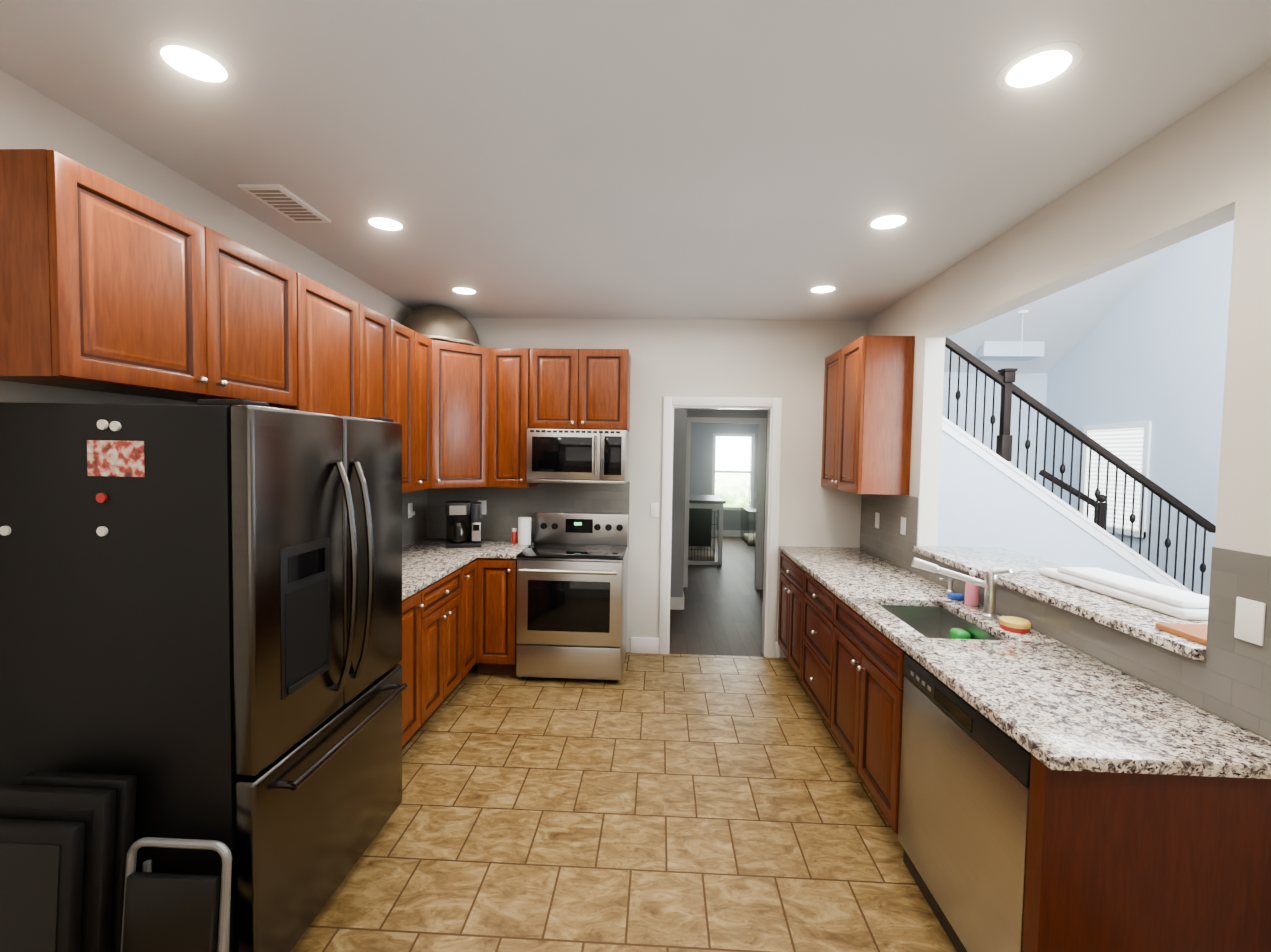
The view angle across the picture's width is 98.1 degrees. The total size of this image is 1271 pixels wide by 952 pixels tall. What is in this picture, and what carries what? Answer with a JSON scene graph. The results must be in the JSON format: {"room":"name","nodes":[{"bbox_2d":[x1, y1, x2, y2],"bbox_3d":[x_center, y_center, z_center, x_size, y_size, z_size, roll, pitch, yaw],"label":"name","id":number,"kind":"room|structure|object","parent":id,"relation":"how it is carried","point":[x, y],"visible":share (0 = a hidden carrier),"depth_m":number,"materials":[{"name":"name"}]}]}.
{"room":"kitchen","nodes":[
{"label":"kitchen","id":0,"kind":"room"},
{"bbox_2d":[0,70,423,544],"bbox_3d":[-1.937,0.178,1.723,0.120,2.740,6.018,1,2,3],"label":"wall","id":1,"kind":"structure","parent":0,"point":[31,118],"depth_m":2.02,"materials":[{"name":"beige paint"}]},
{"bbox_2d":[0,149,215,400],"bbox_3d":[-1.706,-0.587,1.745,0.304,0.606,0.495,1,2,3],"label":"upper cabinet","id":2,"kind":"object","parent":1,"relation":"attached to","point":[107,284],"depth_m":1.61,"materials":[{"name":"brown wood"}]},
{"bbox_2d":[190,230,303,408],"bbox_3d":[-1.683,-0.607,2.241,0.304,0.606,0.498,1,2,3],"label":"upper cabinet","id":3,"kind":"object","parent":1,"relation":"attached to","point":[260,299],"depth_m":2.24,"materials":[{"name":"brown wood"}]},
{"bbox_2d":[292,276,363,416],"bbox_3d":[-1.664,-0.396,2.756,0.304,1.068,0.507,1,2,3],"label":"upper cabinet","id":4,"kind":"object","parent":1,"relation":"attached to","point":[333,321],"depth_m":2.75,"materials":[{"name":"brown wood"}]},
{"bbox_2d":[364,306,395,421],"bbox_3d":[-1.644,-0.413,3.183,0.304,1.068,0.349,1,2,3],"label":"upper cabinet","id":5,"kind":"object","parent":1,"relation":"attached to","point":[379,330],"depth_m":3.21,"materials":[{"name":"brown wood"}]},
{"bbox_2d":[396,322,415,492],"bbox_3d":[-1.629,-0.426,3.517,0.304,1.068,0.320,1,2,3],"label":"upper cabinet","id":6,"kind":"object","parent":1,"relation":"attached to","point":[405,336],"depth_m":3.57,"materials":[{"name":"brown wood"}]},
{"bbox_2d":[402,489,426,545],"bbox_3d":[-1.792,0.329,3.572,0.006,0.450,2.071,1,2,3],"label":"wall tile","id":7,"kind":"structure","parent":1,"relation":"attached to","point":[414,528],"depth_m":4.38,"materials":[{"name":"grey tile"}]},
{"bbox_2d":[408,503,414,517],"bbox_3d":[-1.739,0.268,4.291,0.032,0.116,0.072,1,2,3],"label":"electrical outlet plate","id":8,"kind":"object","parent":7,"relation":"attached to","point":[411,513],"depth_m":4.27,"materials":[{"name":"white plastic"}]},
{"bbox_2d":[416,332,431,490],"bbox_3d":[-1.615,-0.438,3.821,0.304,1.068,0.290,1,2,3],"label":"upper cabinet","id":9,"kind":"object","parent":1,"relation":"attached to","point":[423,343],"depth_m":3.82,"materials":[{"name":"brown wood"}]},
{"bbox_2d":[432,340,491,488],"bbox_3d":[-1.301,-0.444,4.102,0.334,1.065,0.316,1,2,3],"label":"upper cabinet","id":10,"kind":"object","parent":1,"relation":"attached to","point":[461,373],"depth_m":4.09,"materials":[{"name":"brown wood"}]},
{"bbox_2d":[403,305,481,346],"bbox_3d":[-1.466,-1.135,4.175,0.518,0.294,0.576,1,2,3],"label":"metal bowl","id":11,"kind":"object","parent":10,"relation":"on","point":[439,323],"visible":0.6,"depth_m":4.02,"materials":[{"name":"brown metal"}]},
{"bbox_2d":[290,536,956,951],"bbox_3d":[0.329,1.483,5.053,4.395,0.060,12.770,1,2,3],"label":"floor","id":12,"kind":"structure","parent":0,"point":[647,802],"depth_m":2.46,"materials":[{"name":"tile"}]},
{"bbox_2d":[0,771,136,951],"bbox_3d":[-1.641,1.198,1.488,0.470,0.727,0.173,1,2,3],"label":"tables","id":13,"kind":"object","parent":12,"relation":"on","point":[67,840],"visible":1,"depth_m":1.46,"materials":[{"name":"black"}]},
{"bbox_2d":[120,837,231,951],"bbox_3d":[-1.238,1.276,1.490,0.290,0.585,0.092,1,2,3],"label":"step stool","id":14,"kind":"object","parent":12,"relation":"on","point":[168,912],"visible":1,"depth_m":1.46,"materials":[{"name":"grey"}]},
{"bbox_2d":[0,399,406,951],"bbox_3d":[-1.410,0.653,2.028,0.862,1.783,0.910,1,2,3],"label":"fridge","id":15,"kind":"object","parent":12,"relation":"on","point":[201,620],"visible":0.98,"depth_m":1.59,"materials":[{"name":"black metal"}]},
{"bbox_2d":[397,618,424,749],"bbox_3d":[-1.519,1.071,2.807,0.645,0.882,0.530,1,2,3],"label":"base cabinet","id":16,"kind":"object","parent":12,"relation":"on","point":[412,662],"depth_m":2.97,"materials":[{"name":"brown wood"}]},
{"bbox_2d":[425,598,464,723],"bbox_3d":[-1.493,1.048,3.381,0.645,0.882,0.620,1,2,3],"label":"base cabinet","id":17,"kind":"object","parent":12,"relation":"on","point":[459,610],"depth_m":3.38,"materials":[{"name":"brown wood"}]},
{"bbox_2d":[465,590,476,674],"bbox_3d":[-1.471,1.029,3.847,0.645,0.882,0.315,1,2,3],"label":"base cabinet","id":18,"kind":"object","parent":12,"relation":"on","point":[470,599],"depth_m":3.86,"materials":[{"name":"brown wood"}]},
{"bbox_2d":[477,554,517,675],"bbox_3d":[-0.996,1.020,4.285,0.308,0.882,0.638,1,2,3],"label":"base cabinet","id":19,"kind":"object","parent":12,"relation":"on","point":[496,600],"depth_m":3.97,"materials":[{"name":"brown wood"}]},
{"bbox_2d":[402,538,534,621],"bbox_3d":[-1.333,0.582,3.555,0.931,0.036,2.090,1,2,3],"label":"countertop","id":20,"kind":"structure","parent":19,"relation":"on","point":[435,577],"depth_m":3.64,"materials":[{"name":"white stone"}]},
{"bbox_2d":[445,501,481,547],"bbox_3d":[-1.310,0.367,4.210,0.260,0.340,0.235,0,2,-15],"label":"coffee maker","id":21,"kind":"object","parent":20,"relation":"on","point":[463,524],"visible":1,"depth_m":4.15,"materials":[{"name":"black plastic"}]},
{"bbox_2d":[511,528,516,543],"bbox_3d":[-0.962,0.476,4.376,0.044,0.122,0.043,1,2,3],"label":"spice jar","id":22,"kind":"object","parent":20,"relation":"on","point":[514,536],"visible":1,"depth_m":4.36,"materials":[{"name":"red plastic"}]},
{"bbox_2d":[518,517,530,544],"bbox_3d":[-0.877,0.433,4.360,0.104,0.210,0.104,1,2,3],"label":"paper towel","id":23,"kind":"object","parent":20,"relation":"on","point":[524,530],"visible":1,"depth_m":4.32,"materials":[{"name":"white paper"}]},
{"bbox_2d":[516,512,628,681],"bbox_3d":[-0.458,0.894,4.189,0.758,1.160,0.716,1,2,3],"label":"stove","id":24,"kind":"object","parent":12,"relation":"on","point":[572,583],"visible":1,"depth_m":3.91,"materials":[{"name":"silver metal"}]},
{"bbox_2d":[688,508,717,560],"bbox_3d":[1.036,0.911,8.772,0.438,0.803,0.974,1,2,3],"label":"dog crate","id":25,"kind":"object","parent":12,"relation":"on","point":[700,537],"visible":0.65,"depth_m":9.24,"materials":[{"name":"grey metal"}]},
{"bbox_2d":[688,495,725,565],"bbox_3d":[1.038,0.828,8.786,0.640,0.970,1.160,1,2,3],"label":"table","id":26,"kind":"object","parent":12,"relation":"on","point":[713,502],"visible":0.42,"depth_m":8.24,"materials":[{"name":"grey"}]},
{"bbox_2d":[741,507,755,545],"bbox_3d":[2.386,0.951,10.532,0.610,0.627,0.909,1,2,3],"label":"dog crate","id":27,"kind":"object","parent":12,"relation":"on","point":[748,538],"visible":0.48,"depth_m":10.47,"materials":[{"name":"grey metal"}]},
{"bbox_2d":[778,550,801,674],"bbox_3d":[1.471,1.069,4.105,0.642,0.882,0.775,1,2,3],"label":"base cabinet","id":28,"kind":"object","parent":12,"relation":"on","point":[790,582],"depth_m":4.10,"materials":[{"name":"brown wood"}]},
{"bbox_2d":[798,570,903,757],"bbox_3d":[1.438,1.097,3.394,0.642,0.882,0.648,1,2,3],"label":"base cabinet","id":29,"kind":"object","parent":12,"relation":"on","point":[858,693],"depth_m":2.85,"materials":[{"name":"brown wood"}]},
{"bbox_2d":[779,546,1270,781],"bbox_3d":[1.422,0.655,2.911,0.647,0.036,3.130,1,2,3],"label":"countertop","id":30,"kind":"structure","parent":29,"relation":"on","point":[1074,712],"depth_m":1.72,"materials":[{"name":"white stone"}]},
{"bbox_2d":[866,602,1001,677],"bbox_3d":[1.383,0.776,2.554,0.384,0.203,0.639,1,2,3],"label":"sink","id":31,"kind":"object","parent":30,"relation":"in","point":[935,620],"depth_m":2.78,"materials":[{"name":"silver metal"}]},
{"bbox_2d":[939,578,954,593],"bbox_3d":[1.686,0.595,2.986,0.081,0.084,0.039,1,2,3],"label":"soap pump","id":32,"kind":"object","parent":30,"relation":"on","point":[950,585],"visible":0.92,"depth_m":2.98,"materials":[{"name":"silver metal"}]},
{"bbox_2d":[947,593,964,599],"bbox_3d":[1.665,0.627,2.868,0.070,0.030,0.050,1,2,3],"label":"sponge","id":33,"kind":"object","parent":30,"relation":"on","point":[955,596],"visible":1,"depth_m":2.85,"materials":[{"name":"blue"}]},
{"bbox_2d":[950,628,970,638],"bbox_3d":[1.530,0.771,2.600,0.064,0.090,0.090,1,2,3],"label":"sponge holder","id":34,"kind":"object","parent":30,"relation":"in","point":[957,633],"visible":0.52,"depth_m":2.58,"materials":[{"name":"green"}]},
{"bbox_2d":[911,557,1012,618],"bbox_3d":[1.495,0.524,2.560,0.346,0.253,0.242,1,2,3],"label":"faucet","id":35,"kind":"object","parent":30,"relation":"on","point":[988,583],"visible":1,"depth_m":2.54,"materials":[{"name":"silver metal"}]},
{"bbox_2d":[965,565,978,605],"bbox_3d":[1.685,0.547,2.764,0.065,0.198,0.060,1,2,3],"label":"soap bottle","id":36,"kind":"object","parent":30,"relation":"on","point":[971,594],"visible":0.75,"depth_m":2.75,"materials":[{"name":"pink plastic"}]},
{"bbox_2d":[999,616,1030,632],"bbox_3d":[1.633,0.638,2.374,0.112,0.046,0.112,1,2,3],"label":"sponge","id":37,"kind":"object","parent":30,"relation":"on","point":[1015,624],"visible":1,"depth_m":2.34,"materials":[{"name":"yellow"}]},
{"bbox_2d":[898,653,1030,951],"bbox_3d":[1.337,1.162,1.838,0.584,0.874,0.753,1,2,3],"label":"dishwasher","id":38,"kind":"object","parent":12,"relation":"on","point":[964,799],"visible":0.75,"depth_m":1.77,"materials":[{"name":"silver metal"}]},
{"bbox_2d":[0,0,1270,319],"bbox_3d":[-0.067,-1.196,1.582,3.816,0.080,6.018,1,2,3],"label":"ceiling","id":39,"kind":"structure","parent":0,"point":[646,158],"depth_m":1.82,"materials":[{"name":"paint"}]},
{"bbox_2d":[149,37,236,86],"bbox_3d":[-1.253,-1.172,1.569,0.196,0.006,0.196,1,2,3],"label":"recessed light","id":40,"kind":"object","parent":39,"relation":"in","point":[192,61],"visible":1,"depth_m":1.56,"materials":[{"name":"white plastic"}]},
{"bbox_2d":[238,184,330,222],"bbox_3d":[-1.552,-1.210,2.462,0.180,0.014,0.360,1,2,3],"label":"ceiling vent","id":41,"kind":"object","parent":39,"relation":"in","point":[283,201],"visible":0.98,"depth_m":2.43,"materials":[{"name":"white metal"}]},
{"bbox_2d":[363,214,407,231],"bbox_3d":[-1.203,-1.215,2.657,0.196,0.006,0.196,1,2,3],"label":"recessed light","id":42,"kind":"object","parent":39,"relation":"in","point":[384,223],"visible":1,"depth_m":2.65,"materials":[{"name":"white plastic"}]},
{"bbox_2d":[449,286,478,294],"bbox_3d":[-1.163,-1.259,3.745,0.196,0.006,0.196,1,2,3],"label":"recessed light","id":43,"kind":"object","parent":39,"relation":"in","point":[464,290],"visible":1,"depth_m":3.73,"materials":[{"name":"white plastic"}]},
{"bbox_2d":[807,284,838,293],"bbox_3d":[1.216,-1.212,3.578,0.196,0.006,0.196,1,2,3],"label":"recessed light","id":44,"kind":"object","parent":39,"relation":"in","point":[822,288],"visible":1,"depth_m":3.56,"materials":[{"name":"white plastic"}]},
{"bbox_2d":[865,212,911,230],"bbox_3d":[1.164,-1.171,2.540,0.196,0.006,0.196,1,2,3],"label":"recessed light","id":45,"kind":"object","parent":39,"relation":"in","point":[889,221],"visible":1,"depth_m":2.53,"materials":[{"name":"white plastic"}]},
{"bbox_2d":[996,41,1082,91],"bbox_3d":[1.117,-1.131,1.532,0.196,0.006,0.196,1,2,3],"label":"recessed light","id":46,"kind":"object","parent":39,"relation":"in","point":[1039,66],"visible":1,"depth_m":1.52,"materials":[{"name":"white plastic"}]},
{"bbox_2d":[426,318,867,657],"bbox_3d":[0.104,0.097,4.580,3.696,2.740,0.120,1,2,3],"label":"wall","id":47,"kind":"structure","parent":0,"point":[784,360],"depth_m":4.47,"materials":[{"name":"beige paint"}]},
{"bbox_2d":[488,348,536,487],"bbox_3d":[-0.969,-0.450,4.385,0.316,1.068,0.318,1,2,3],"label":"upper cabinet","id":48,"kind":"object","parent":47,"relation":"attached to","point":[511,405],"depth_m":4.23,"materials":[{"name":"brown wood"}]},
{"bbox_2d":[427,482,629,549],"bbox_3d":[-0.896,0.310,4.571,1.690,0.560,0.006,1,2,3],"label":"wall tile","id":49,"kind":"structure","parent":47,"relation":"attached to","point":[506,507],"depth_m":4.57,"materials":[{"name":"grey tile"}]},
{"bbox_2d":[478,500,485,514],"bbox_3d":[-1.274,0.261,4.580,0.072,0.116,0.005,1,2,3],"label":"electrical outlet plate","id":50,"kind":"object","parent":49,"relation":"attached to","point":[483,502],"depth_m":4.58,"materials":[{"name":"white plastic"}]},
{"bbox_2d":[528,348,579,428],"bbox_3d":[-0.617,-0.672,4.360,0.378,0.610,0.318,1,2,3],"label":"upper cabinet","id":51,"kind":"object","parent":47,"relation":"attached to","point":[555,372],"depth_m":4.20,"materials":[{"name":"brown wood"}]},
{"bbox_2d":[580,349,630,430],"bbox_3d":[-0.240,-0.665,4.343,0.377,0.610,0.318,1,2,3],"label":"upper cabinet","id":52,"kind":"object","parent":47,"relation":"attached to","point":[604,373],"depth_m":4.19,"materials":[{"name":"brown wood"}]},
{"bbox_2d":[526,428,628,483],"bbox_3d":[-0.440,-0.154,4.304,0.749,0.408,0.456,1,2,3],"label":"microwave","id":53,"kind":"object","parent":52,"relation":"attached to","point":[586,456],"visible":1,"depth_m":4.12,"materials":[{"name":"silver metal"}]},
{"bbox_2d":[650,503,658,516],"bbox_3d":[0.156,0.278,4.520,0.070,0.116,0.008,1,2,3],"label":"switch plate","id":54,"kind":"object","parent":47,"relation":"attached to","point":[654,509],"visible":1,"depth_m":4.52,"materials":[{"name":"white plastic"}]},
{"bbox_2d":[631,637,779,657],"bbox_3d":[0.571,1.412,4.543,1.224,0.130,0.014,1,2,3],"label":"baseboard","id":55,"kind":"structure","parent":47,"relation":"attached to","point":[644,645],"depth_m":4.56,"materials":[{"name":"white wood"}]},
{"bbox_2d":[659,396,781,657],"bbox_3d":[0.688,0.419,4.558,0.951,2.117,0.140,1,2,3],"label":"door frame","id":56,"kind":"structure","parent":47,"relation":"attached to","point":[773,459],"depth_m":4.49,"materials":[{"name":"white wood"}]},
{"bbox_2d":[670,409,767,596],"bbox_3d":[0.788,-0.030,7.986,4.040,2.740,6.752,1,2,3],"label":"wall","id":57,"kind":"structure","parent":0,"point":[701,452],"depth_m":6.78,"materials":[{"name":"grey paint"}]},
{"bbox_2d":[670,417,766,609],"bbox_3d":[0.781,0.287,7.959,3.800,2.110,6.632,1,2,3],"label":"trim","id":58,"kind":"structure","parent":57,"relation":"attached to","point":[676,603],"depth_m":6.80,"materials":[{"name":"white wood"}]},
{"bbox_2d":[942,372,1047,484],"bbox_3d":[4.480,-0.543,8.383,3.280,3.859,0.120,1,2,3],"label":"wall","id":59,"kind":"structure","parent":0,"point":[1034,385],"depth_m":8.27,"materials":[{"name":"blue paint"}]},
{"bbox_2d":[973,341,1044,360],"bbox_3d":[5.253,-1.773,7.818,0.810,0.212,0.360,1,2,3],"label":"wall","id":60,"kind":"structure","parent":0,"point":[989,350],"depth_m":7.65,"materials":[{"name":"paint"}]},
{"bbox_2d":[937,430,1159,583],"bbox_3d":[3.964,0.122,5.518,3.926,2.744,0.100,1,2,3],"label":"wall","id":61,"kind":"structure","parent":0,"point":[983,503],"depth_m":5.49,"materials":[{"name":"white paint"}]},
{"bbox_2d":[942,415,1191,591],"bbox_3d":[3.953,0.116,5.518,3.988,2.790,0.140,1,2,3],"label":"trim","id":62,"kind":"structure","parent":61,"relation":"on","point":[1056,503],"depth_m":5.45,"materials":[{"name":"white wood"}]},
{"bbox_2d":[944,242,1179,372],"bbox_3d":[4.028,-4.192,3.290,4.098,5.783,10.040,1,2,3],"label":"ceiling","id":63,"kind":"structure","parent":0,"point":[1063,323],"depth_m":7.27,"materials":[{"name":"paint"}]},
{"bbox_2d":[1018,310,1028,355],"bbox_3d":[5.009,-1.843,7.145,0.120,0.575,0.120,1,2,3],"label":"cord","id":64,"kind":"object","parent":63,"relation":"hanging from","point":[1022,312],"visible":0.96,"depth_m":7.13,"materials":[{"name":"white plastic"}]},
{"bbox_2d":[861,61,1270,740],"bbox_3d":[1.753,0.249,1.496,0.120,2.740,5.898,1,2,3],"label":"wall","id":65,"kind":"structure","parent":0,"point":[1201,169],"depth_m":1.80,"materials":[{"name":"beige paint"}]},
{"bbox_2d":[821,336,914,494],"bbox_3d":[1.632,-0.410,4.008,0.366,1.030,0.835,1,2,3],"label":"upper cabinet","id":66,"kind":"object","parent":65,"relation":"attached to","point":[867,413],"visible":1,"depth_m":3.60,"materials":[{"name":"brown wood"}]},
{"bbox_2d":[912,546,1207,659],"bbox_3d":[1.972,0.498,2.544,0.543,0.035,1.846,1,2,3],"label":"bar","id":67,"kind":"object","parent":65,"relation":"on","point":[1025,577],"visible":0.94,"depth_m":2.28,"materials":[{"name":"white stone"}]},
{"bbox_2d":[1038,567,1208,619],"bbox_3d":[2.038,0.462,2.289,0.230,0.059,0.750,1,2,3],"label":"cloth","id":68,"kind":"object","parent":67,"relation":"on","point":[1176,602],"visible":0.88,"depth_m":2.16,"materials":[{"name":"white fabric"}]},
{"bbox_2d":[1155,623,1207,644],"bbox_3d":[1.857,0.501,1.738,0.280,0.019,0.170,1,2,3],"label":"cutting board","id":69,"kind":"object","parent":67,"relation":"on","point":[1197,633],"visible":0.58,"depth_m":1.76,"materials":[{"name":"brown wood"}]},
{"bbox_2d":[860,494,1270,739],"bbox_3d":[1.750,0.399,2.899,0.006,0.483,3.108,1,2,3],"label":"wall tile","id":70,"kind":"structure","parent":65,"relation":"attached to","point":[1229,679],"depth_m":1.71,"materials":[{"name":"beige tile"}]},
{"bbox_2d":[875,512,879,528],"bbox_3d":[1.799,0.330,4.104,0.005,0.116,0.072,1,2,3],"label":"electrical outlet plate","id":71,"kind":"object","parent":70,"relation":"attached to","point":[877,515],"depth_m":4.09,"materials":[{"name":"white plastic"}]},
{"bbox_2d":[900,517,905,534],"bbox_3d":[1.779,0.332,3.665,0.005,0.116,0.072,1,2,3],"label":"electrical outlet plate","id":72,"kind":"object","parent":70,"relation":"attached to","point":[903,520],"depth_m":3.66,"materials":[{"name":"white plastic"}]},
{"bbox_2d":[1234,597,1265,645],"bbox_3d":[1.680,0.396,1.509,0.005,0.116,0.072,1,2,3],"label":"electrical outlet plate","id":73,"kind":"object","parent":70,"relation":"attached to","point":[1249,620],"depth_m":1.50,"materials":[{"name":"white plastic"}]},
{"bbox_2d":[1042,220,1233,596],"bbox_3d":[5.990,-2.676,3.260,0.120,8.584,10.040,1,2,3],"label":"wall","id":74,"kind":"structure","parent":0,"point":[1151,346],"depth_m":6.24,"materials":[{"name":"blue paint"}]},
{"bbox_2d":[1079,421,1151,537],"bbox_3d":[6.024,0.025,6.977,0.043,1.370,1.010,1,2,3],"label":"window","id":75,"kind":"structure","parent":74,"relation":"in","point":[1129,444],"depth_m":6.86,"materials":[{"name":"white"}]},
{"label":"outside","id":76,"kind":"structure","parent":0,"visible":0},
{"bbox_2d":[715,436,750,506],"bbox_3d":[1.982,-0.090,11.341,1.320,2.030,0.020,1,2,3],"label":"window","id":77,"kind":"structure","parent":76,"point":[732,489],"depth_m":11.33,"materials":[{"name":"white"}]},
{"bbox_3d":[3.995,0.241,6.094,3.688,2.460,1.037,1,2,3],"label":"stair steps","id":78,"kind":"structure","parent":0,"visible":0},
{"bbox_2d":[945,337,1215,594],"bbox_3d":[3.917,-0.306,6.083,3.720,3.548,1.282,1,2,3],"label":"stair railing","id":79,"kind":"object","parent":78,"relation":"on","point":[1004,378],"visible":0.58,"depth_m":5.47,"materials":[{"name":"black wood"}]}
]}

